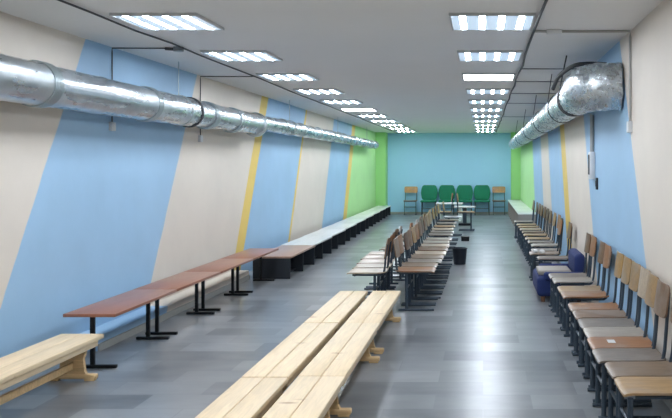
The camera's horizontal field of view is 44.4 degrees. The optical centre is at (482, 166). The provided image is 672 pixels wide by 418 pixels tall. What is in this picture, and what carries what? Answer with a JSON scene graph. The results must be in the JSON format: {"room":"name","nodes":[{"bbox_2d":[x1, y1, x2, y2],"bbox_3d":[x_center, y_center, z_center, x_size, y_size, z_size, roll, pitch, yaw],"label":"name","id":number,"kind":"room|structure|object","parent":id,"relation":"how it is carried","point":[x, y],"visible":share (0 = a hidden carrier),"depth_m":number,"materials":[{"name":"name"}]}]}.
{"room":"school basement shelter","nodes":[
{"label":"school basement shelter","id":0,"kind":"room"},
{"bbox_2d":[0,11,375,357],"bbox_3d":[-3.450,0.210,11.950,0.200,2.580,27.100,0,0,0],"label":"wall","id":1,"kind":"structure","parent":0,"point":[90,213],"depth_m":7.60,"materials":[{"name":"paint"}]},
{"bbox_2d":[80,270,248,350],"bbox_3d":[-3.240,1.440,8.600,0.220,0.120,4.200,0,0,0],"label":"trim","id":2,"kind":"structure","parent":1,"relation":"attached to","point":[110,329],"depth_m":7.86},
{"bbox_2d":[376,132,387,205],"bbox_3d":[-3.195,0.210,25.225,0.310,2.580,0.550,0,0,0],"label":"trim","id":3,"kind":"structure","parent":1,"relation":"attached to","point":[381,137],"depth_m":24.95,"materials":[{"name":"green paint"}]},
{"bbox_2d":[0,0,662,132],"bbox_3d":[-1.090,-1.140,11.950,4.920,0.120,27.500,0,0,0],"label":"ceiling","id":4,"kind":"structure","parent":0,"point":[398,58],"depth_m":7.05,"materials":[{"name":"paint"}]},
{"bbox_2d":[111,47,164,121],"bbox_3d":[-3.022,-0.738,7.200,0.644,0.676,0.012,0,0,0],"label":"cable","id":5,"kind":"object","parent":4,"relation":"attached to","point":[112,47],"visible":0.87,"depth_m":7.20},
{"bbox_2d":[109,13,223,30],"bbox_3d":[-2.310,-1.069,5.900,0.610,0.022,0.610,0,0,0],"label":"recessed light","id":6,"kind":"object","parent":4,"relation":"in","point":[145,21],"visible":1,"depth_m":5.84,"materials":[{"name":"white"}]},
{"bbox_2d":[0,54,378,148],"bbox_3d":[-3.120,-0.746,12.065,0.336,0.668,22.130,0,0,0],"label":"ventilation duct","id":7,"kind":"object","parent":4,"relation":"hanging from","point":[31,83],"visible":1,"depth_m":6.74,"materials":[{"name":"metal"}]},
{"bbox_2d":[57,0,391,130],"bbox_3d":[-2.690,-1.062,12.750,0.040,0.028,21.500,0,0,0],"label":"cable","id":8,"kind":"object","parent":4,"relation":"attached to","point":[62,1],"visible":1,"depth_m":6.99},
{"bbox_2d":[200,50,282,60],"bbox_3d":[-2.310,-1.069,7.700,0.610,0.022,0.610,0,0,0],"label":"recessed light","id":9,"kind":"object","parent":4,"relation":"in","point":[222,55],"visible":1,"depth_m":7.62,"materials":[{"name":"white"}]},
{"bbox_2d":[256,73,318,80],"bbox_3d":[-2.310,-1.069,9.500,0.610,0.022,0.610,0,0,0],"label":"recessed light","id":10,"kind":"object","parent":4,"relation":"in","point":[269,76],"visible":1,"depth_m":9.40,"materials":[{"name":"white"}]},
{"bbox_2d":[293,88,344,93],"bbox_3d":[-2.310,-1.069,11.300,0.610,0.022,0.610,0,0,0],"label":"recessed light","id":11,"kind":"object","parent":4,"relation":"in","point":[300,90],"visible":1,"depth_m":11.21,"materials":[{"name":"white"}]},
{"bbox_2d":[320,99,362,103],"bbox_3d":[-2.310,-1.069,13.100,0.610,0.022,0.610,0,0,0],"label":"recessed light","id":12,"kind":"object","parent":4,"relation":"in","point":[327,101],"visible":1,"depth_m":12.97,"materials":[{"name":"white"}]},
{"bbox_2d":[340,108,376,110],"bbox_3d":[-2.310,-1.069,14.900,0.610,0.022,0.610,0,0,0],"label":"recessed light","id":13,"kind":"object","parent":4,"relation":"in","point":[343,109],"visible":1,"depth_m":14.80,"materials":[{"name":"white"}]},
{"bbox_2d":[355,114,388,116],"bbox_3d":[-2.310,-1.069,16.700,0.610,0.022,0.610,0,0,0],"label":"recessed light","id":14,"kind":"object","parent":4,"relation":"in","point":[358,115],"visible":1,"depth_m":16.50,"materials":[{"name":"white"}]},
{"bbox_2d":[471,114,500,116],"bbox_3d":[0.065,-1.069,16.700,0.610,0.022,0.610,0,0,0],"label":"recessed light","id":15,"kind":"object","parent":4,"relation":"in","point":[472,115],"visible":1,"depth_m":16.50,"materials":[{"name":"white"}]},
{"bbox_2d":[470,108,502,110],"bbox_3d":[0.065,-1.069,14.900,0.610,0.022,0.610,0,0,0],"label":"recessed light","id":16,"kind":"object","parent":4,"relation":"in","point":[471,109],"visible":1,"depth_m":14.78,"materials":[{"name":"white"}]},
{"bbox_2d":[468,99,505,103],"bbox_3d":[0.065,-1.069,13.100,0.610,0.022,0.610,0,0,0],"label":"recessed light","id":17,"kind":"object","parent":4,"relation":"in","point":[470,101],"visible":1,"depth_m":12.97,"materials":[{"name":"white"}]},
{"bbox_2d":[466,88,509,93],"bbox_3d":[0.065,-1.069,11.300,0.610,0.022,0.610,0,0,0],"label":"recessed light","id":18,"kind":"object","parent":4,"relation":"in","point":[468,90],"visible":1,"depth_m":11.11,"materials":[{"name":"white"}]},
{"bbox_2d":[462,73,514,80],"bbox_3d":[0.065,-1.069,9.500,0.610,0.022,0.610,0,0,0],"label":"recessed light","id":19,"kind":"object","parent":4,"relation":"in","point":[466,76],"visible":1,"depth_m":9.40,"materials":[{"name":"white"}]},
{"bbox_2d":[464,75,513,79],"bbox_3d":[0.065,-1.070,9.500,0.580,0.012,0.580,0,0,0],"label":"diffuser","id":20,"kind":"object","parent":19,"relation":"attached to","point":[466,77],"depth_m":9.51,"materials":[{"name":"white"}]},
{"bbox_2d":[457,50,522,60],"bbox_3d":[0.065,-1.069,7.700,0.610,0.022,0.610,0,0,0],"label":"recessed light","id":21,"kind":"object","parent":4,"relation":"in","point":[463,55],"visible":1,"depth_m":7.62,"materials":[{"name":"white"}]},
{"bbox_2d":[449,13,535,30],"bbox_3d":[0.065,-1.069,5.900,0.610,0.022,0.610,0,0,0],"label":"recessed light","id":22,"kind":"object","parent":4,"relation":"in","point":[459,21],"visible":1,"depth_m":5.84,"materials":[{"name":"white"}]},
{"bbox_2d":[496,0,547,131],"bbox_3d":[0.405,-1.060,13.250,0.044,0.034,22.501,0,0,0],"label":"cable","id":23,"kind":"object","parent":4,"relation":"attached to","point":[545,1],"visible":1,"depth_m":7.02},
{"bbox_2d":[546,29,561,34],"bbox_3d":[0.560,-1.062,6.300,0.120,0.035,0.060,0,0,0],"label":"junction box","id":24,"kind":"object","parent":4,"relation":"attached to","point":[549,31],"visible":1,"depth_m":6.27,"materials":[{"name":"white plastic"}]},
{"bbox_2d":[508,55,622,148],"bbox_3d":[0.885,-0.778,15.429,0.494,0.608,17.743,0,0,0],"label":"duct","id":25,"kind":"object","parent":4,"relation":"hanging from","point":[593,86],"visible":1,"depth_m":6.84,"materials":[{"name":"metal"}]},
{"bbox_2d":[535,30,630,120],"bbox_3d":[0.789,-0.719,6.300,0.758,0.718,0.020,0,0,0],"label":"cable","id":26,"kind":"object","parent":4,"relation":"attached to","point":[536,31],"visible":0.95,"depth_m":6.29,"materials":[{"name":"paint"}]},
{"bbox_2d":[0,214,671,417],"bbox_3d":[-1.090,1.550,11.950,4.920,0.100,27.500,0,0,0],"label":"floor","id":27,"kind":"structure","parent":0,"point":[490,347],"depth_m":6.54,"materials":[{"name":"plastic"}]},
{"bbox_2d":[0,334,103,404],"bbox_3d":[-2.885,1.350,4.790,0.340,0.300,1.950,0,0,0],"label":"wooden bench","id":28,"kind":"object","parent":27,"relation":"on","point":[69,351],"visible":1,"depth_m":5.23,"materials":[{"name":"beige wood"}]},
{"bbox_2d":[63,289,176,367],"bbox_3d":[-2.895,1.290,6.470,0.385,0.420,1.186,0,0,0],"label":"table","id":29,"kind":"object","parent":27,"relation":"on","point":[114,306],"visible":0.91,"depth_m":6.28,"materials":[{"name":"brown laminate"}]},
{"bbox_2d":[98,275,249,351],"bbox_3d":[-3.123,1.470,8.600,0.015,0.060,4.200,0,0,0],"label":"baseboard","id":30,"kind":"structure","parent":27,"relation":"on","point":[101,346],"depth_m":7.80,"materials":[{"name":"paint"}]},
{"bbox_2d":[136,272,220,334],"bbox_3d":[-2.899,1.290,7.660,0.385,0.420,1.186,0,0,0],"label":"table","id":31,"kind":"object","parent":27,"relation":"on","point":[180,281],"visible":0.82,"depth_m":7.55,"materials":[{"name":"wood"}]},
{"bbox_2d":[184,259,252,310],"bbox_3d":[-2.903,1.290,8.850,0.385,0.420,1.186,0,0,0],"label":"table","id":32,"kind":"object","parent":27,"relation":"on","point":[220,265],"visible":0.85,"depth_m":8.70,"materials":[{"name":"wood"}]},
{"bbox_2d":[195,378,287,417],"bbox_3d":[-1.268,1.360,3.840,0.305,0.280,1.600,0,0,0],"label":"wooden bench","id":33,"kind":"object","parent":27,"relation":"on","point":[247,397],"visible":0.99,"depth_m":4.22,"materials":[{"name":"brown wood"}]},
{"bbox_2d":[221,248,278,292],"bbox_3d":[-2.907,1.290,10.040,0.385,0.420,1.186,0,0,0],"label":"table","id":34,"kind":"object","parent":27,"relation":"on","point":[251,253],"visible":0.85,"depth_m":9.99,"materials":[{"name":"wood"}]},
{"bbox_2d":[253,245,314,278],"bbox_3d":[-2.833,1.350,11.508,0.517,0.300,1.566,0,0,0],"label":"bench","id":35,"kind":"object","parent":27,"relation":"on","point":[278,264],"visible":0.81,"depth_m":10.73,"materials":[{"name":"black laminate"}]},
{"bbox_2d":[242,323,337,407],"bbox_3d":[-1.270,1.360,5.460,0.305,0.280,1.600,0,0,0],"label":"wooden bench","id":36,"kind":"object","parent":27,"relation":"on","point":[288,359],"visible":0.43,"depth_m":5.26,"materials":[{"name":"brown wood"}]},
{"bbox_2d":[262,376,344,417],"bbox_3d":[-0.942,1.360,3.870,0.305,0.280,1.600,0,0,0],"label":"wooden bench","id":37,"kind":"object","parent":27,"relation":"on","point":[307,396],"visible":1,"depth_m":4.24,"materials":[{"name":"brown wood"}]},
{"bbox_2d":[282,236,331,258],"bbox_3d":[-2.862,1.350,13.083,0.502,0.300,1.566,0,0,0],"label":"bench","id":38,"kind":"object","parent":27,"relation":"on","point":[323,244],"visible":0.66,"depth_m":13.08,"materials":[{"name":"laminate"}]},
{"bbox_2d":[302,229,345,248],"bbox_3d":[-2.891,1.350,14.659,0.487,0.300,1.566,0,0,0],"label":"bench","id":39,"kind":"object","parent":27,"relation":"on","point":[338,235],"visible":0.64,"depth_m":14.65,"materials":[{"name":"laminate"}]},
{"bbox_2d":[304,291,367,343],"bbox_3d":[-1.272,1.360,7.085,0.305,0.280,1.600,0,0,0],"label":"wooden bench","id":40,"kind":"object","parent":27,"relation":"on","point":[339,308],"visible":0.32,"depth_m":6.95,"materials":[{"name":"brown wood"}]},
{"bbox_2d":[298,323,379,416],"bbox_3d":[-0.945,1.360,5.480,0.305,0.280,1.600,0,0,0],"label":"wooden bench","id":41,"kind":"object","parent":27,"relation":"on","point":[349,346],"visible":0.65,"depth_m":5.26,"materials":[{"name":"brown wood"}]},
{"bbox_2d":[321,223,356,240],"bbox_3d":[-2.920,1.350,16.234,0.472,0.300,1.566,0,0,0],"label":"bench","id":42,"kind":"object","parent":27,"relation":"on","point":[350,232],"visible":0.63,"depth_m":16.41,"materials":[{"name":"laminate"}]},
{"bbox_2d":[334,219,365,233],"bbox_3d":[-2.949,1.350,17.810,0.457,0.300,1.566,0,0,0],"label":"bench","id":43,"kind":"object","parent":27,"relation":"on","point":[360,227],"visible":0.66,"depth_m":17.94,"materials":[{"name":"laminate"}]},
{"bbox_2d":[346,215,373,228],"bbox_3d":[-2.977,1.350,19.386,0.442,0.300,1.566,0,0,0],"label":"bench","id":44,"kind":"object","parent":27,"relation":"on","point":[369,218],"visible":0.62,"depth_m":19.39,"materials":[{"name":"laminate"}]},
{"bbox_2d":[356,211,379,223],"bbox_3d":[-3.006,1.350,20.961,0.427,0.300,1.566,0,0,0],"label":"bench","id":45,"kind":"object","parent":27,"relation":"on","point":[376,218],"visible":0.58,"depth_m":21.10,"materials":[{"name":"laminate"}]},
{"bbox_2d":[346,238,390,290],"bbox_3d":[-1.187,1.123,8.360,0.428,0.751,0.360,0,0,0],"label":"chair","id":46,"kind":"object","parent":27,"relation":"on","point":[374,272],"visible":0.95,"depth_m":8.29,"materials":[{"name":"brown wood"}]},
{"bbox_2d":[345,291,400,353],"bbox_3d":[-0.948,1.360,7.090,0.305,0.280,1.600,0,0,0],"label":"wooden bench","id":47,"kind":"object","parent":27,"relation":"on","point":[377,307],"visible":0.67,"depth_m":6.90,"materials":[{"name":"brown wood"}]},
{"bbox_2d":[352,234,394,300],"bbox_3d":[-1.197,1.123,8.780,0.428,0.751,0.360,0,0,0],"label":"chair","id":48,"kind":"object","parent":27,"relation":"on","point":[361,265],"visible":0.42,"depth_m":8.89,"materials":[{"name":"brown wood"}]},
{"bbox_2d":[366,208,385,219],"bbox_3d":[-3.035,1.350,22.537,0.412,0.300,1.566,0,0,0],"label":"bench","id":49,"kind":"object","parent":27,"relation":"on","point":[382,210],"visible":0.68,"depth_m":23.06,"materials":[{"name":"laminate"}]},
{"bbox_2d":[356,231,396,298],"bbox_3d":[-1.217,1.123,9.200,0.428,0.751,0.360,0,0,0],"label":"chair","id":50,"kind":"object","parent":27,"relation":"on","point":[394,232],"visible":0.4,"depth_m":9.28,"materials":[{"name":"brown wood"}]},
{"bbox_2d":[360,228,398,292],"bbox_3d":[-1.237,1.123,9.620,0.428,0.751,0.360,0,0,0],"label":"chair","id":51,"kind":"object","parent":27,"relation":"on","point":[397,229],"visible":0.34,"depth_m":9.76,"materials":[{"name":"brown wood"}]},
{"bbox_2d":[366,226,402,287],"bbox_3d":[-1.237,1.123,10.060,0.428,0.751,0.360,0,0,0],"label":"chair","id":52,"kind":"object","parent":27,"relation":"on","point":[400,227],"visible":0.35,"depth_m":10.15,"materials":[{"name":"brown wood"}]},
{"bbox_2d":[379,223,412,280],"bbox_3d":[-1.157,1.123,10.680,0.428,0.751,0.360,0,0,0],"label":"chair","id":53,"kind":"object","parent":27,"relation":"on","point":[400,276],"visible":0.27,"depth_m":10.53,"materials":[{"name":"brown wood"}]},
{"bbox_2d":[404,187,417,214],"bbox_3d":[-2.280,1.058,25.163,0.420,0.881,0.428,0,0,0],"label":"chair","id":54,"kind":"object","parent":27,"relation":"on","point":[407,189],"visible":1,"depth_m":25.33,"materials":[{"name":"brown wood"}]},
{"bbox_2d":[393,237,435,310],"bbox_3d":[-0.723,1.123,8.480,0.428,0.751,0.360,0,0,0],"label":"chair","id":55,"kind":"object","parent":27,"relation":"on","point":[407,271],"visible":1,"depth_m":8.36,"materials":[{"name":"brown wood"}]},
{"bbox_2d":[397,234,437,303],"bbox_3d":[-0.723,1.123,8.870,0.428,0.751,0.360,0,0,0],"label":"chair","id":56,"kind":"object","parent":27,"relation":"on","point":[404,264],"visible":0.71,"depth_m":8.91,"materials":[{"name":"brown wood"}]},
{"bbox_2d":[403,231,441,298],"bbox_3d":[-0.693,1.123,9.260,0.428,0.751,0.360,0,0,0],"label":"chair","id":57,"kind":"object","parent":27,"relation":"on","point":[406,238],"visible":0.81,"depth_m":9.18,"materials":[{"name":"brown wood"}]},
{"bbox_2d":[407,228,443,292],"bbox_3d":[-0.693,1.123,9.680,0.428,0.751,0.360,0,0,0],"label":"chair","id":58,"kind":"object","parent":27,"relation":"on","point":[412,255],"visible":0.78,"depth_m":9.67,"materials":[{"name":"brown wood"}]},
{"bbox_2d":[411,226,445,286],"bbox_3d":[-0.683,1.123,10.110,0.428,0.751,0.360,0,0,0],"label":"chair","id":59,"kind":"object","parent":27,"relation":"on","point":[413,232],"visible":0.82,"depth_m":10.03,"materials":[{"name":"brown wood"}]},
{"bbox_2d":[420,185,436,214],"bbox_3d":[-1.700,1.038,25.120,0.524,0.927,0.520,0,0,0],"label":"upholstered chair","id":60,"kind":"object","parent":27,"relation":"on","point":[428,192],"visible":0.94,"depth_m":25.28,"materials":[{"name":"green fabric"}]},
{"bbox_2d":[415,223,447,281],"bbox_3d":[-0.683,1.123,10.580,0.428,0.751,0.360,0,0,0],"label":"chair","id":61,"kind":"object","parent":27,"relation":"on","point":[419,248],"visible":0.8,"depth_m":10.53,"materials":[{"name":"brown wood"}]},
{"bbox_2d":[418,220,449,276],"bbox_3d":[-0.683,1.123,11.080,0.428,0.751,0.360,0,0,0],"label":"chair","id":62,"kind":"object","parent":27,"relation":"on","point":[421,243],"visible":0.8,"depth_m":11.01,"materials":[{"name":"brown wood"}]},
{"bbox_2d":[420,218,449,271],"bbox_3d":[-0.693,1.123,11.580,0.428,0.751,0.360,0,0,0],"label":"chair","id":63,"kind":"object","parent":27,"relation":"on","point":[422,225],"visible":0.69,"depth_m":11.49,"materials":[{"name":"brown wood"}]},
{"bbox_2d":[423,216,451,266],"bbox_3d":[-0.683,1.123,12.080,0.428,0.751,0.360,0,0,0],"label":"chair","id":64,"kind":"object","parent":27,"relation":"on","point":[424,218],"visible":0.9,"depth_m":12.03,"materials":[{"name":"brown wood"}]},
{"bbox_2d":[426,213,452,260],"bbox_3d":[-0.703,1.123,12.880,0.428,0.751,0.360,0,0,0],"label":"chair","id":65,"kind":"object","parent":27,"relation":"on","point":[429,234],"visible":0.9,"depth_m":12.79,"materials":[{"name":"brown wood"}]},
{"bbox_2d":[428,211,453,257],"bbox_3d":[-0.703,1.123,13.380,0.428,0.751,0.360,0,0,0],"label":"chair","id":66,"kind":"object","parent":27,"relation":"on","point":[429,214],"visible":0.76,"depth_m":13.29,"materials":[{"name":"brown wood"}]},
{"bbox_2d":[432,208,454,248],"bbox_3d":[-0.723,1.123,14.680,0.428,0.751,0.360,0,0,-1],"label":"chair","id":67,"kind":"object","parent":27,"relation":"on","point":[433,214],"visible":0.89,"depth_m":14.57,"materials":[{"name":"brown wood"}]},
{"bbox_2d":[434,205,456,244],"bbox_3d":[-0.723,1.123,15.480,0.428,0.751,0.360,0,0,0],"label":"chair","id":68,"kind":"object","parent":27,"relation":"on","point":[435,208],"visible":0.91,"depth_m":15.32,"materials":[{"name":"brown wood"}]},
{"bbox_2d":[438,185,454,214],"bbox_3d":[-1.140,1.038,25.120,0.524,0.927,0.520,0,0,0],"label":"upholstered chair","id":69,"kind":"object","parent":27,"relation":"on","point":[445,191],"visible":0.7,"depth_m":25.28,"materials":[{"name":"green fabric"}]},
{"bbox_2d":[437,203,457,240],"bbox_3d":[-0.723,1.123,16.380,0.428,0.751,0.360,0,0,0],"label":"chair","id":70,"kind":"object","parent":27,"relation":"on","point":[438,209],"visible":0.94,"depth_m":16.22,"materials":[{"name":"brown wood"}]},
{"bbox_2d":[436,202,462,220],"bbox_3d":[-0.930,1.250,22.300,0.740,0.500,0.600,0,0,0],"label":"table","id":71,"kind":"object","parent":27,"relation":"on","point":[440,203],"visible":0.68,"depth_m":22.24,"materials":[{"name":"white plastic"}]},
{"bbox_2d":[442,201,461,235],"bbox_3d":[-0.673,1.123,17.480,0.428,0.751,0.360,0,0,0],"label":"chair","id":72,"kind":"object","parent":27,"relation":"on","point":[443,206],"visible":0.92,"depth_m":17.41,"materials":[{"name":"brown wood"}]},
{"bbox_2d":[452,247,467,264],"bbox_3d":[-0.360,1.373,12.350,0.242,0.253,0.242,0,0,0],"label":"waste bin","id":73,"kind":"object","parent":27,"relation":"on","point":[459,253],"visible":1,"depth_m":12.26,"materials":[{"name":"plastic"}]},
{"bbox_2d":[456,185,472,214],"bbox_3d":[-0.580,1.038,25.120,0.524,0.927,0.520,0,0,0],"label":"upholstered chair","id":74,"kind":"object","parent":27,"relation":"on","point":[465,192],"visible":0.84,"depth_m":25.28,"materials":[{"name":"green fabric"}]},
{"bbox_2d":[454,206,474,225],"bbox_3d":[-0.470,1.255,20.600,0.540,0.490,0.500,0,0,0],"label":"table","id":75,"kind":"object","parent":27,"relation":"on","point":[464,223],"visible":0.86,"depth_m":20.46,"materials":[{"name":"laminate"}]},
{"bbox_2d":[456,193,474,230],"bbox_3d":[-0.413,1.058,18.900,0.428,0.881,0.420,0,0,0],"label":"chair","id":76,"kind":"object","parent":27,"relation":"on","point":[457,198],"visible":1,"depth_m":18.72,"materials":[{"name":"brown wood"}]},
{"bbox_2d":[474,185,489,214],"bbox_3d":[-0.030,1.038,25.120,0.524,0.927,0.520,0,0,-1],"label":"upholstered chair","id":77,"kind":"object","parent":27,"relation":"on","point":[481,192],"visible":0.99,"depth_m":25.28,"materials":[{"name":"green fabric"}]},
{"bbox_2d":[492,187,505,214],"bbox_3d":[0.500,1.058,25.163,0.420,0.881,0.428,0,0,0],"label":"chair","id":78,"kind":"object","parent":27,"relation":"on","point":[494,189],"visible":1,"depth_m":25.33,"materials":[{"name":"brown wood"}]},
{"bbox_2d":[510,202,526,220],"bbox_3d":[0.967,1.260,22.110,0.397,0.480,1.796,0,0,0],"label":"bench","id":79,"kind":"object","parent":27,"relation":"on","point":[511,203],"visible":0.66,"depth_m":22.10,"materials":[{"name":"laminate"}]},
{"bbox_2d":[512,206,529,225],"bbox_3d":[0.967,1.260,20.280,0.397,0.480,1.796,0,0,0],"label":"bench","id":80,"kind":"object","parent":27,"relation":"on","point":[513,207],"visible":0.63,"depth_m":20.66,"materials":[{"name":"laminate"}]},
{"bbox_2d":[514,200,534,238],"bbox_3d":[0.875,1.098,16.861,0.428,0.801,0.322,0,0,0],"label":"chair","id":81,"kind":"object","parent":27,"relation":"on","point":[533,205],"visible":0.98,"depth_m":16.74,"materials":[{"name":"brown wood"}]},
{"bbox_2d":[515,209,535,233],"bbox_3d":[0.967,1.260,18.450,0.397,0.480,1.796,0,0,0],"label":"bench","id":82,"kind":"object","parent":27,"relation":"on","point":[520,214],"visible":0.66,"depth_m":17.55,"materials":[{"name":"laminate"}]},
{"bbox_2d":[516,202,537,242],"bbox_3d":[0.885,1.098,15.961,0.428,0.801,0.322,0,0,0],"label":"chair","id":83,"kind":"object","parent":27,"relation":"on","point":[536,209],"visible":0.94,"depth_m":15.94,"materials":[{"name":"brown wood"}]},
{"bbox_2d":[518,203,540,245],"bbox_3d":[0.895,1.098,15.361,0.428,0.801,0.322,0,0,0],"label":"chair","id":84,"kind":"object","parent":27,"relation":"on","point":[539,208],"visible":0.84,"depth_m":15.25,"materials":[{"name":"brown wood"}]},
{"bbox_2d":[520,205,543,248],"bbox_3d":[0.895,1.098,14.761,0.428,0.801,0.322,0,0,0],"label":"chair","id":85,"kind":"object","parent":27,"relation":"on","point":[542,208],"visible":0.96,"depth_m":14.62,"materials":[{"name":"brown wood"}]},
{"bbox_2d":[522,206,546,251],"bbox_3d":[0.905,1.098,14.161,0.428,0.801,0.322,0,0,0],"label":"chair","id":86,"kind":"object","parent":27,"relation":"on","point":[545,208],"visible":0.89,"depth_m":14.03,"materials":[{"name":"brown wood"}]},
{"bbox_2d":[523,208,549,255],"bbox_3d":[0.905,1.098,13.561,0.428,0.801,0.322,0,0,0],"label":"chair","id":87,"kind":"object","parent":27,"relation":"on","point":[545,234],"visible":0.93,"depth_m":13.43,"materials":[{"name":"brown wood"}]},
{"bbox_2d":[525,210,552,260],"bbox_3d":[0.895,1.098,12.861,0.428,0.801,0.322,0,0,0],"label":"chair","id":88,"kind":"object","parent":27,"relation":"on","point":[550,214],"visible":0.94,"depth_m":12.73,"materials":[{"name":"brown wood"}]},
{"bbox_2d":[528,212,556,265],"bbox_3d":[0.905,1.098,12.261,0.428,0.801,0.322,0,0,0],"label":"chair","id":89,"kind":"object","parent":27,"relation":"on","point":[555,214],"visible":0.83,"depth_m":12.19,"materials":[{"name":"brown wood"}]},
{"bbox_2d":[529,219,562,280],"bbox_3d":[0.835,1.098,10.661,0.428,0.801,0.322,0,0,0],"label":"chair","id":90,"kind":"object","parent":27,"relation":"on","point":[560,225],"visible":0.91,"depth_m":10.54,"materials":[{"name":"brown wood"}]},
{"bbox_2d":[531,214,560,247],"bbox_3d":[0.925,1.098,11.761,0.428,0.801,0.322,0,0,0],"label":"chair","id":91,"kind":"object","parent":27,"relation":"on","point":[559,216],"visible":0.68,"depth_m":11.74,"materials":[{"name":"brown wood"}]},
{"bbox_2d":[531,217,562,268],"bbox_3d":[0.885,1.098,11.061,0.428,0.801,0.322,0,0,0],"label":"chair","id":92,"kind":"object","parent":27,"relation":"on","point":[532,249],"visible":0.27,"depth_m":10.96,"materials":[{"name":"brown wood"}]},
{"bbox_2d":[537,222,572,263],"bbox_3d":[0.905,1.098,10.111,0.428,0.801,0.322,0,0,0],"label":"chair","id":93,"kind":"object","parent":27,"relation":"on","point":[570,228],"visible":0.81,"depth_m":9.99,"materials":[{"name":"brown wood"}]},
{"bbox_2d":[533,248,584,301],"bbox_3d":[0.870,1.235,9.260,0.540,0.530,0.870,0,0,0],"label":"armchair","id":94,"kind":"object","parent":27,"relation":"on","point":[576,259],"visible":0.6,"depth_m":8.90,"materials":[{"name":"fabric"}]},
{"bbox_2d":[536,266,570,274],"bbox_3d":[0.805,1.185,9.165,0.370,0.059,0.430,0,0,0],"label":"seat cushion","id":95,"kind":"object","parent":94,"relation":"on","point":[541,270],"visible":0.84,"depth_m":9.02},
{"bbox_2d":[548,232,590,310],"bbox_3d":[0.915,1.098,8.441,0.428,0.801,0.322,0,0,0],"label":"chair","id":96,"kind":"object","parent":27,"relation":"on","point":[588,236],"visible":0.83,"depth_m":8.44,"materials":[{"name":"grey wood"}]},
{"bbox_2d":[552,235,596,316],"bbox_3d":[0.925,1.098,8.111,0.428,0.801,0.322,0,0,0],"label":"chair","id":97,"kind":"object","parent":27,"relation":"on","point":[588,280],"visible":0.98,"depth_m":7.98,"materials":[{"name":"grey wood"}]},
{"bbox_2d":[557,240,605,328],"bbox_3d":[0.925,1.098,7.521,0.428,0.801,0.322,0,0,0],"label":"chair","id":98,"kind":"object","parent":27,"relation":"on","point":[597,287],"visible":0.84,"depth_m":7.54,"materials":[{"name":"brown wood"}]},
{"bbox_2d":[561,244,611,336],"bbox_3d":[0.925,1.098,7.191,0.428,0.801,0.322,0,0,0],"label":"chair","id":99,"kind":"object","parent":27,"relation":"on","point":[601,295],"visible":0.96,"depth_m":7.08,"materials":[{"name":"brown wood"}]},
{"bbox_2d":[568,251,623,352],"bbox_3d":[0.925,1.098,6.561,0.428,0.801,0.322,0,0,0],"label":"chair","id":100,"kind":"object","parent":27,"relation":"on","point":[613,305],"visible":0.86,"depth_m":6.57,"materials":[{"name":"brown wood"}]},
{"bbox_2d":[572,255,631,363],"bbox_3d":[0.925,1.098,6.221,0.428,0.801,0.322,0,0,0],"label":"chair","id":101,"kind":"object","parent":27,"relation":"on","point":[627,262],"visible":0.73,"depth_m":6.22,"materials":[{"name":"brown wood"}]},
{"bbox_2d":[578,260,640,375],"bbox_3d":[0.925,1.098,5.871,0.428,0.801,0.322,0,0,0],"label":"chair","id":102,"kind":"object","parent":27,"relation":"on","point":[635,268],"visible":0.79,"depth_m":5.88,"materials":[{"name":"brown wood"}]},
{"bbox_2d":[583,266,650,387],"bbox_3d":[0.925,1.098,5.541,0.428,0.801,0.322,0,0,0],"label":"chair","id":103,"kind":"object","parent":27,"relation":"on","point":[635,331],"visible":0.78,"depth_m":5.57,"materials":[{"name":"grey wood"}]},
{"bbox_2d":[587,272,658,402],"bbox_3d":[0.910,1.098,5.211,0.428,0.801,0.322,0,0,0],"label":"chair","id":104,"kind":"object","parent":27,"relation":"on","point":[643,341],"visible":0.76,"depth_m":5.22,"materials":[{"name":"brown wood"}]},
{"bbox_2d":[592,279,670,417],"bbox_3d":[0.897,1.098,4.871,0.428,0.801,0.322,0,0,0],"label":"chair","id":105,"kind":"object","parent":27,"relation":"on","point":[662,297],"visible":0.85,"depth_m":4.84,"materials":[{"name":"brown wood"}]},
{"bbox_2d":[605,312,671,417],"bbox_3d":[0.925,1.098,4.531,0.428,0.801,0.322,0,0,0],"label":"chair","id":106,"kind":"object","parent":27,"relation":"on","point":[615,369],"visible":0.83,"depth_m":4.57,"materials":[{"name":"brown wood"}]},
{"bbox_2d":[614,376,671,417],"bbox_3d":[0.925,1.098,4.191,0.428,0.801,0.322,0,0,0],"label":"chair","id":107,"kind":"object","parent":27,"relation":"on","point":[639,387],"visible":1,"depth_m":4.18,"materials":[{"name":"brown wood"}]},
{"bbox_2d":[388,133,510,211],"bbox_3d":[-1.090,0.210,25.600,4.920,2.580,0.200,0,0,0],"label":"wall","id":108,"kind":"structure","parent":0,"point":[418,160],"depth_m":25.50,"materials":[{"name":"paint"}]},
{"bbox_2d":[391,212,507,213],"bbox_3d":[-1.077,1.465,25.492,3.925,0.070,0.015,0,0,0],"label":"baseboard","id":109,"kind":"structure","parent":108,"relation":"attached to","point":[391,212],"depth_m":25.48,"materials":[{"name":"paint"}]},
{"bbox_2d":[521,0,671,360],"bbox_3d":[1.270,0.210,11.950,0.200,2.580,27.100,0,0,0],"label":"wall","id":110,"kind":"structure","parent":0,"point":[630,210],"depth_m":6.52,"materials":[{"name":"paint"}]},
{"bbox_2d":[511,132,520,199],"bbox_3d":[1.028,0.210,25.225,0.285,2.580,0.550,0,0,0],"label":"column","id":111,"kind":"structure","parent":110,"relation":"attached to","point":[515,153],"depth_m":24.95,"materials":[{"name":"green paint"}]},
{"bbox_2d":[588,152,594,178],"bbox_3d":[1.142,-0.015,8.425,0.056,0.290,0.170,0,0,0],"label":"switch box","id":112,"kind":"object","parent":110,"relation":"attached to","point":[591,155],"visible":0.99,"depth_m":8.34,"materials":[{"name":"white plastic"}]},
{"bbox_2d":[590,115,593,151],"bbox_3d":[1.148,-0.355,8.420,0.044,0.390,0.044,0,0,0],"label":"conduit","id":113,"kind":"object","parent":110,"relation":"attached to","point":[591,116],"visible":1,"depth_m":8.40,"materials":[{"name":"paint"}]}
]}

